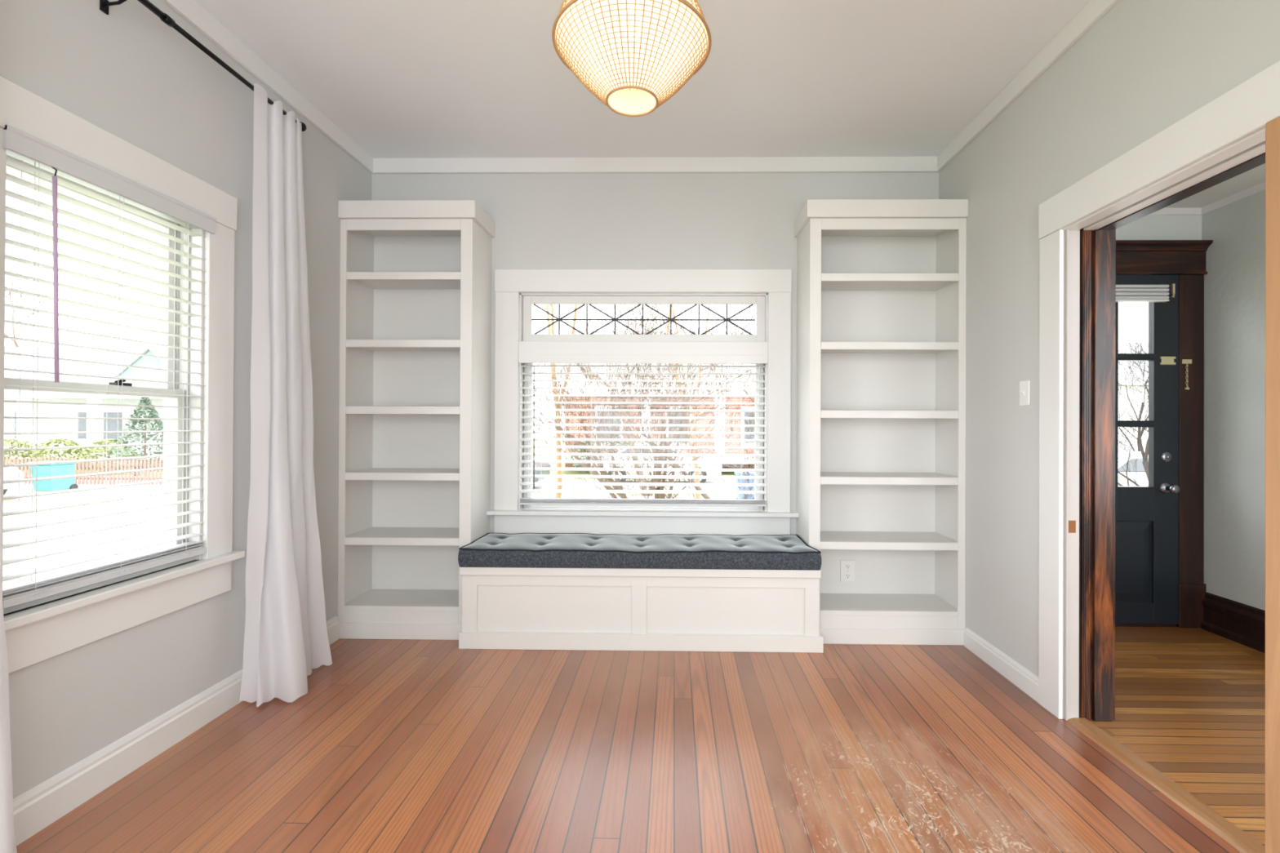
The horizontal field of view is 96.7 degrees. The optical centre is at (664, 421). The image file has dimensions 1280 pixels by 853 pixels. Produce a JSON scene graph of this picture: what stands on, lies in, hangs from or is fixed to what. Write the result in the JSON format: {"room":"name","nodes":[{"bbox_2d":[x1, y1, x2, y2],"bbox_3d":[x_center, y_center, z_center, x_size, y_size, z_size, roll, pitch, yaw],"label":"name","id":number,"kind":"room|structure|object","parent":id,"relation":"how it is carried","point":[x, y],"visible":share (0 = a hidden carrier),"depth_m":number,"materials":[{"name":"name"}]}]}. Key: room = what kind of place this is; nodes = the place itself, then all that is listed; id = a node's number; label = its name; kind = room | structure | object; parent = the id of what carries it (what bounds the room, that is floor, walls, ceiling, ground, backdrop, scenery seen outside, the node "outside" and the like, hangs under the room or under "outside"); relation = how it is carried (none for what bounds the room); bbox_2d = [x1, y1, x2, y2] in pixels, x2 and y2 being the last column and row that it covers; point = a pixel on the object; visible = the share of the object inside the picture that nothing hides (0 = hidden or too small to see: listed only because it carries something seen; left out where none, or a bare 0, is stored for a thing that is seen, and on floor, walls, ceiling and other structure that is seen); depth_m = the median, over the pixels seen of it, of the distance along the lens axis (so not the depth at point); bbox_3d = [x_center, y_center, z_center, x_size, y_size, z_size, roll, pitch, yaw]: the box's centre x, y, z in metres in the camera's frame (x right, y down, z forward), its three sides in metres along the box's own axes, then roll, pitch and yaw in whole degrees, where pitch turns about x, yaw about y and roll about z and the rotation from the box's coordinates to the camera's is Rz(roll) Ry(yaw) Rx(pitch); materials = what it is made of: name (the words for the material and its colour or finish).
{"room":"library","nodes":[
{"label":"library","id":0,"kind":"room"},
{"bbox_2d":[0,0,371,799],"bbox_3d":[-1.929,-0.215,1.120,0.160,2.820,5.075,0,0,1],"label":"wall","id":1,"kind":"structure","parent":0,"point":[129,73],"depth_m":2.12,"materials":[{"name":"grey paint"}]},
{"bbox_2d":[6,168,161,244],"bbox_3d":[-2.471,-0.932,1.126,0.930,0.750,6.165,0,0,1],"label":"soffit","id":2,"kind":"structure","parent":1,"relation":"attached to","point":[156,237],"depth_m":2.67,"materials":[{"name":"white paint"}]},
{"bbox_2d":[0,75,244,673],"bbox_3d":[-1.884,-0.120,1.914,0.205,1.647,0.995,0,0,1],"label":"window","id":3,"kind":"structure","parent":1,"relation":"in","point":[33,635],"depth_m":2.15,"materials":[{"name":"white paint"}]},
{"bbox_2d":[2,124,216,608],"bbox_3d":[-1.838,-0.148,1.916,0.086,1.334,0.710,0,0,1],"label":"window blind","id":4,"kind":"object","parent":3,"relation":"attached to","point":[20,144],"visible":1,"depth_m":1.83,"materials":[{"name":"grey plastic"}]},
{"bbox_2d":[13,616,338,846],"bbox_3d":[-1.849,1.131,0.938,0.018,0.128,4.423,0,0,1],"label":"baseboard","id":5,"kind":"structure","parent":1,"relation":"attached to","point":[40,806],"depth_m":1.90,"materials":[{"name":"white paint"}]},
{"bbox_2d":[99,0,306,131],"bbox_3d":[-1.776,-1.382,1.854,0.111,0.091,1.740,0,0,1],"label":"curtain rod","id":6,"kind":"object","parent":1,"relation":"attached to","point":[104,4],"visible":0.78,"depth_m":2.04,"materials":[{"name":"black metal"}]},
{"bbox_2d":[0,443,17,852],"bbox_3d":[-1.738,-0.119,1.318,0.105,2.621,0.462,0,0,1],"label":"curtain","id":7,"kind":"object","parent":6,"relation":"hanging from","point":[7,839],"visible":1,"depth_m":1.49,"materials":[{"name":"white fabric"}]},
{"bbox_2d":[239,83,332,706],"bbox_3d":[-1.677,-0.115,2.588,0.234,2.621,0.429,0,0,1],"label":"curtain","id":8,"kind":"object","parent":6,"relation":"hanging from","point":[286,637],"visible":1,"depth_m":2.50,"materials":[{"name":"white fabric"}]},
{"bbox_2d":[162,0,373,172],"bbox_3d":[-1.833,-1.579,1.108,0.020,0.090,4.745,0,0,1],"label":"trim","id":9,"kind":"structure","parent":1,"relation":"attached to","point":[191,11],"depth_m":2.55,"materials":[{"name":"white paint"}]},
{"bbox_2d":[16,639,1240,852],"bbox_3d":[-0.193,1.263,1.081,3.626,0.120,5.065,0,0,1],"label":"floor","id":10,"kind":"structure","parent":0,"point":[391,745],"depth_m":1.97,"materials":[{"name":"brown wood"}]},
{"bbox_2d":[337,200,494,639],"bbox_3d":[-1.432,-0.009,3.313,0.763,2.430,0.348,0,0,1],"label":"bookcase","id":11,"kind":"object","parent":10,"relation":"on","point":[415,275],"visible":0.93,"depth_m":3.37,"materials":[{"name":"white paint"}]},
{"bbox_2d":[458,567,823,653],"bbox_3d":[-0.127,0.992,3.218,1.928,0.438,0.448,0,0,1],"label":"window bench","id":12,"kind":"object","parent":10,"relation":"on","point":[504,608],"visible":0.89,"depth_m":3.02,"materials":[{"name":"white paint"}]},
{"bbox_2d":[457,533,822,570],"bbox_3d":[-0.133,0.719,3.206,1.907,0.106,0.464,0,0,1],"label":"bench cushion","id":13,"kind":"object","parent":12,"relation":"on","point":[519,550],"visible":1,"depth_m":2.99,"materials":[{"name":"grey fabric"}]},
{"bbox_2d":[794,199,968,645],"bbox_3d":[1.212,0.002,3.270,0.873,2.430,0.348,0,0,1],"label":"bookcase","id":14,"kind":"object","parent":10,"relation":"on","point":[882,283],"visible":0.85,"depth_m":3.38,"materials":[{"name":"white paint"}]},
{"bbox_2d":[840,560,854,582],"bbox_3d":[1.102,0.901,3.431,0.088,0.133,0.010,0,0,1],"label":"wall outlet","id":15,"kind":"object","parent":14,"relation":"attached to","point":[846,566],"visible":1,"depth_m":3.43,"materials":[{"name":"white plastic"}]},
{"bbox_2d":[844,573,850,578],"bbox_3d":[1.102,0.929,3.428,0.033,0.033,0.003,0,0,1],"label":"socket","id":16,"kind":"object","parent":15,"relation":"attached to","point":[847,575],"depth_m":3.43,"materials":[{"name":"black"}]},
{"bbox_2d":[844,564,850,568],"bbox_3d":[1.102,0.872,3.428,0.033,0.033,0.003,0,0,1],"label":"socket","id":17,"kind":"object","parent":15,"relation":"attached to","point":[846,566],"depth_m":3.43,"materials":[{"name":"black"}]},
{"bbox_2d":[1066,717,1265,852],"bbox_3d":[1.661,1.206,1.438,0.086,0.014,1.739,0,0,1],"label":"threshold","id":18,"kind":"object","parent":10,"relation":"on","point":[1217,824],"depth_m":1.85,"materials":[{"name":"brown wood"}]},
{"bbox_2d":[195,0,1090,158],"bbox_3d":[-0.146,-1.677,1.096,3.714,0.120,5.075,0,0,1],"label":"ceiling","id":19,"kind":"structure","parent":0,"point":[400,78],"depth_m":2.63,"materials":[{"name":"paint"}]},
{"bbox_2d":[551,0,711,116],"bbox_3d":[-0.091,-1.257,1.606,0.446,0.714,0.446,0,0,-17],"label":"pendant lamp","id":20,"kind":"object","parent":19,"relation":"hanging from","point":[633,56],"visible":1,"depth_m":1.50,"materials":[{"name":"brown wicker"}]},
{"bbox_2d":[371,172,1201,594],"bbox_3d":[0.707,-0.194,3.535,5.033,2.820,0.160,0,0,1],"label":"wall","id":21,"kind":"structure","parent":0,"point":[542,220],"depth_m":3.47,"materials":[{"name":"grey paint"}]},
{"bbox_2d":[486,269,798,535],"bbox_3d":[-0.135,-0.106,3.511,1.882,1.637,0.215,0,0,1],"label":"window","id":22,"kind":"structure","parent":21,"relation":"in","point":[514,336],"depth_m":3.46,"materials":[{"name":"white paint"}]},
{"bbox_2d":[518,354,768,506],"bbox_3d":[-0.136,0.051,3.474,1.513,0.917,0.068,0,0,1],"label":"window blind","id":23,"kind":"object","parent":22,"relation":"attached to","point":[522,358],"visible":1,"depth_m":3.46,"materials":[{"name":"white paint"}]},
{"bbox_2d":[370,155,940,173],"bbox_3d":[-0.073,-1.563,3.462,3.464,0.090,0.020,0,0,1],"label":"trim","id":24,"kind":"structure","parent":21,"relation":"attached to","point":[904,163],"depth_m":3.46,"materials":[{"name":"white paint"}]},
{"bbox_2d":[1118,302,1148,342],"bbox_3d":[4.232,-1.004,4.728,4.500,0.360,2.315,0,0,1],"label":"window pane","id":25,"kind":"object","parent":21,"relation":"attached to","point":[1133,317],"depth_m":5.73,"materials":[{"name":"glass"}]},
{"bbox_2d":[1115,240,1213,628],"bbox_3d":[2.533,0.076,3.450,1.374,2.296,0.267,0,0,1],"label":"door","id":26,"kind":"structure","parent":21,"relation":"in","point":[1159,526],"depth_m":3.38,"materials":[{"name":"black paint"}]},
{"bbox_2d":[1115,284,1169,299],"bbox_3d":[2.553,-0.767,3.371,0.828,0.090,0.040,0,0,1],"label":"pleated shade","id":27,"kind":"object","parent":26,"relation":"attached to","point":[1122,291],"depth_m":3.35,"materials":[{"name":"white fabric"}]},
{"bbox_2d":[1182,359,1191,389],"bbox_3d":[3.109,-0.282,3.385,0.055,0.180,0.011,0,0,1],"label":"chain","id":28,"kind":"object","parent":26,"relation":"hanging from","point":[1186,362],"visible":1,"depth_m":3.38,"materials":[{"name":"gold metal"}]},
{"bbox_2d":[938,0,1279,677],"bbox_3d":[1.659,-0.199,1.056,0.090,2.820,4.765,0,0,1],"label":"wall","id":29,"kind":"structure","parent":0,"point":[1144,67],"depth_m":2.55,"materials":[{"name":"grey paint"}]},
{"bbox_2d":[964,627,1039,702],"bbox_3d":[1.628,1.167,2.773,0.016,0.100,0.639,0,0,1],"label":"baseboard","id":30,"kind":"structure","parent":29,"relation":"attached to","point":[1026,681],"depth_m":2.72,"materials":[{"name":"white paint"}]},
{"bbox_2d":[1019,380,1030,405],"bbox_3d":[1.629,-0.129,2.586,0.019,0.114,0.070,0,0,1],"label":"light switch","id":31,"kind":"object","parent":29,"relation":"attached to","point":[1024,386],"visible":1,"depth_m":2.58,"materials":[{"name":"white plastic"}]},
{"bbox_2d":[937,0,1119,170],"bbox_3d":[1.610,-1.564,1.052,0.020,0.090,4.745,0,0,1],"label":"trim","id":32,"kind":"structure","parent":29,"relation":"attached to","point":[1094,10],"depth_m":2.53,"materials":[{"name":"white paint"}]},
{"bbox_2d":[1038,60,1279,721],"bbox_3d":[1.709,0.135,1.448,0.228,2.155,2.013,0,0,1],"label":"trim","id":33,"kind":"structure","parent":29,"relation":"attached to","point":[1223,140],"depth_m":2.31,"materials":[{"name":"white paint"}]},
{"bbox_2d":[1265,115,1279,852],"bbox_3d":[1.568,0.215,1.086,0.040,1.992,0.785,0,0,1],"label":"wooden door","id":34,"kind":"structure","parent":29,"relation":"in","point":[1272,126],"depth_m":1.46,"materials":[{"name":"brown wood"}]},
{"bbox_2d":[1067,626,1265,847],"bbox_3d":[2.505,1.275,1.037,1.644,0.120,5.065,0,0,1],"label":"floor","id":35,"kind":"structure","parent":0,"point":[1190,703],"depth_m":2.36,"materials":[{"name":"orange wood"}]},
{"bbox_2d":[1164,163,1265,208],"bbox_3d":[2.531,-1.345,1.051,1.635,0.120,5.075,0,0,1],"label":"ceiling","id":36,"kind":"structure","parent":0,"point":[1251,178],"depth_m":3.12,"materials":[{"name":"paint"}]},
{"bbox_2d":[1201,190,1265,610],"bbox_3d":[3.263,-0.032,1.035,0.160,2.500,5.075,0,0,1],"label":"wall","id":37,"kind":"structure","parent":0,"point":[1234,282],"depth_m":3.21,"materials":[{"name":"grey paint"}]},
{"bbox_2d":[1149,182,1265,214],"bbox_3d":[2.496,-1.270,1.047,1.385,0.030,4.765,0,0,1],"label":"trim","id":38,"kind":"structure","parent":37,"relation":"attached to","point":[1260,187],"depth_m":3.32,"materials":[{"name":"white paint"}]},
{"bbox_2d":[1200,592,1265,653],"bbox_3d":[3.159,1.110,1.012,0.035,0.215,4.735,0,0,1],"label":"baseboard","id":39,"kind":"structure","parent":37,"relation":"attached to","point":[1242,624],"depth_m":3.18,"materials":[{"name":"brown wood"}]},
{"label":"outside","id":40,"kind":"structure","parent":0,"visible":0},
{"bbox_2d":[2,499,162,584],"bbox_3d":[-6.665,2.134,8.952,15.400,0.036,12.700,0,0,1],"label":"driveway","id":41,"kind":"structure","parent":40,"point":[61,528],"depth_m":10.64,"materials":[{"name":"concrete"}]},
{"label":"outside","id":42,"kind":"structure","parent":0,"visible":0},
{"bbox_3d":[8.463,2.208,10.556,11.400,0.036,9.000,0,0,1],"label":"path","id":43,"kind":"object","parent":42,"visible":0},
{"bbox_2d":[1118,342,1148,486],"bbox_3d":[10.381,-0.317,12.136,4.350,5.190,5.089,0,0,15],"label":"bare tree","id":44,"kind":"object","parent":43,"relation":"on","point":[1144,454],"visible":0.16,"depth_m":12.06,"materials":[{"name":"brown plant"}]},
{"bbox_2d":[1118,451,1148,486],"bbox_3d":[11.823,1.488,14.004,4.491,1.459,1.880,0,0,1],"label":"parked car","id":45,"kind":"object","parent":43,"relation":"on","point":[1142,480],"visible":0.03,"depth_m":13.29,"materials":[{"name":"white paint"}]},
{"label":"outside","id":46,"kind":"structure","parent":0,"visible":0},
{"bbox_2d":[3,440,737,518],"bbox_3d":[0.589,2.385,36.804,120.000,0.200,66.365,0,0,1],"label":"ground","id":47,"kind":"structure","parent":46,"point":[9,505],"depth_m":17.25,"materials":[{"name":"green plant"}]},
{"bbox_2d":[3,466,24,495],"bbox_3d":[-19.966,1.385,14.922,4.491,1.459,1.880,0,0,1],"label":"parked car","id":48,"kind":"object","parent":47,"relation":"on","point":[9,473],"visible":0.54,"depth_m":15.49,"materials":[{"name":"silver metal"}]},
{"bbox_2d":[4,437,40,471],"bbox_3d":[-26.510,1.379,23.037,2.060,1.470,1.536,0,0,1],"label":"shrub","id":49,"kind":"object","parent":47,"relation":"on","point":[11,441],"visible":0.38,"depth_m":22.96,"materials":[{"name":"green plant"}]},
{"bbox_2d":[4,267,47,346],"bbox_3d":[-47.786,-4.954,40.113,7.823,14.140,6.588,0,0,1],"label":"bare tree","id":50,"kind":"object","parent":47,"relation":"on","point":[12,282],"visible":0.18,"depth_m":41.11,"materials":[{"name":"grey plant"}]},
{"bbox_2d":[26,460,78,491],"bbox_3d":[-18.480,1.664,17.202,0.740,0.930,0.810,0,0,1],"label":"wheelie bin","id":51,"kind":"object","parent":47,"relation":"on","point":[58,469],"visible":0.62,"depth_m":16.94,"materials":[{"name":"teal plastic"}]},
{"bbox_2d":[26,438,89,467],"bbox_3d":[-24.496,1.387,22.976,2.008,1.471,1.570,0,0,1],"label":"shrub","id":52,"kind":"object","parent":47,"relation":"on","point":[49,442],"visible":0.53,"depth_m":22.78,"materials":[{"name":"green plant"}]},
{"bbox_2d":[4,343,163,467],"bbox_3d":[-26.542,-0.793,28.139,13.200,5.850,7.400,0,0,1],"label":"house","id":53,"kind":"structure","parent":47,"relation":"on","point":[11,362],"depth_m":26.37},
{"bbox_2d":[78,438,138,475],"bbox_3d":[-22.433,1.401,22.978,2.045,1.461,1.596,0,0,1],"label":"shrub","id":54,"kind":"object","parent":47,"relation":"on","point":[91,451],"visible":0.46,"depth_m":22.69,"materials":[{"name":"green plant"}]},
{"bbox_2d":[100,396,163,477],"bbox_3d":[-19.950,0.512,21.895,2.816,3.254,2.621,0,0,-30],"label":"shrub","id":55,"kind":"object","parent":47,"relation":"on","point":[144,401],"visible":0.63,"depth_m":21.63,"materials":[{"name":"green plant"}]},
{"bbox_2d":[546,304,596,497],"bbox_3d":[-1.724,-2.815,7.889,4.976,9.989,4.216,0,0,-11],"label":"bare tree","id":56,"kind":"object","parent":47,"relation":"on","point":[553,368],"visible":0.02,"depth_m":8.77,"materials":[{"name":"beige plant"}]},
{"bbox_2d":[564,436,636,472],"bbox_3d":[-2.223,1.376,22.428,3.487,1.689,1.747,0,0,1],"label":"shrub","id":57,"kind":"object","parent":47,"relation":"on","point":[580,450],"visible":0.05,"depth_m":22.26,"materials":[{"name":"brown plant"}]},
{"bbox_2d":[533,304,755,499],"bbox_3d":[0.135,0.137,6.901,4.872,4.152,4.268,0,0,-3],"label":"bare tree","id":58,"kind":"object","parent":47,"relation":"on","point":[623,495],"visible":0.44,"depth_m":6.88,"materials":[{"name":"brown plant"}]},
{"bbox_2d":[548,330,755,468],"bbox_3d":[1.721,-1.215,28.530,13.700,6.950,10.100,0,0,1],"label":"house","id":59,"kind":"structure","parent":47,"relation":"on","point":[598,332],"depth_m":25.95,"materials":[{"name":"red brick"}]},
{"bbox_2d":[560,304,755,496],"bbox_3d":[-0.165,-1.365,17.749,6.495,7.226,3.584,0,0,-14],"label":"bare tree","id":60,"kind":"object","parent":47,"relation":"on","point":[652,322],"visible":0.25,"depth_m":17.62,"materials":[{"name":"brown plant"}]},
{"bbox_2d":[666,304,710,498],"bbox_3d":[0.292,-4.157,9.362,4.988,12.696,6.102,0,0,1],"label":"bare tree","id":61,"kind":"object","parent":47,"relation":"on","point":[695,466],"visible":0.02,"depth_m":10.47,"materials":[{"name":"beige plant"}]},
{"bbox_2d":[733,471,754,499],"bbox_3d":[2.180,1.747,14.565,0.740,0.930,0.810,0,0,1],"label":"wheelie bin","id":62,"kind":"object","parent":47,"relation":"on","point":[736,473],"visible":0.2,"depth_m":14.23,"materials":[{"name":"blue plastic"}]},
{"bbox_2d":[1118,342,1148,451],"bbox_3d":[19.983,-0.930,29.182,14.000,6.550,8.200,0,0,1],"label":"house","id":63,"kind":"structure","parent":47,"relation":"on","point":[1130,391],"depth_m":25.66,"materials":[{"name":"white"}]},
{"bbox_2d":[1118,342,1148,451],"bbox_3d":[17.244,-0.574,20.859,5.760,5.767,4.808,0,0,1],"label":"bare tree","id":64,"kind":"object","parent":47,"relation":"on","point":[1138,446],"visible":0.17,"depth_m":21.13,"materials":[{"name":"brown plant"}]},
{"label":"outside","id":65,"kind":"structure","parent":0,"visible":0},
{"bbox_2d":[7,475,736,490],"bbox_3d":[0.308,2.207,19.490,120.000,0.030,4.000,0,0,1],"label":"road","id":66,"kind":"structure","parent":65,"point":[25,486],"depth_m":18.87,"materials":[{"name":"grey asphalt"}]},
{"bbox_2d":[3,457,163,484],"bbox_3d":[-19.549,1.630,18.945,9.305,0.900,0.060,0,0,1],"label":"picket fence","id":67,"kind":"object","parent":66,"relation":"on","point":[82,464],"visible":0.41,"depth_m":18.90,"materials":[{"name":"beige wood"}]},
{"bbox_2d":[534,457,551,482],"bbox_3d":[-6.108,1.429,18.397,4.491,1.459,1.880,0,0,1],"label":"parked car","id":68,"kind":"object","parent":66,"relation":"on","point":[536,464],"visible":0.02,"depth_m":18.15,"materials":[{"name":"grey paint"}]},
{"bbox_2d":[591,441,722,483],"bbox_3d":[-0.276,1.462,20.302,4.491,1.459,1.880,0,0,1],"label":"parked car","id":69,"kind":"object","parent":66,"relation":"on","point":[700,466],"visible":0.17,"depth_m":19.44,"materials":[{"name":"white paint"}]},
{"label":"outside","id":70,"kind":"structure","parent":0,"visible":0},
{"bbox_2d":[3,491,737,500],"bbox_3d":[0.249,2.188,15.890,120.000,0.040,1.400,0,0,1],"label":"sidewalk","id":71,"kind":"structure","parent":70,"point":[71,495],"depth_m":16.17,"materials":[{"name":"concrete"}]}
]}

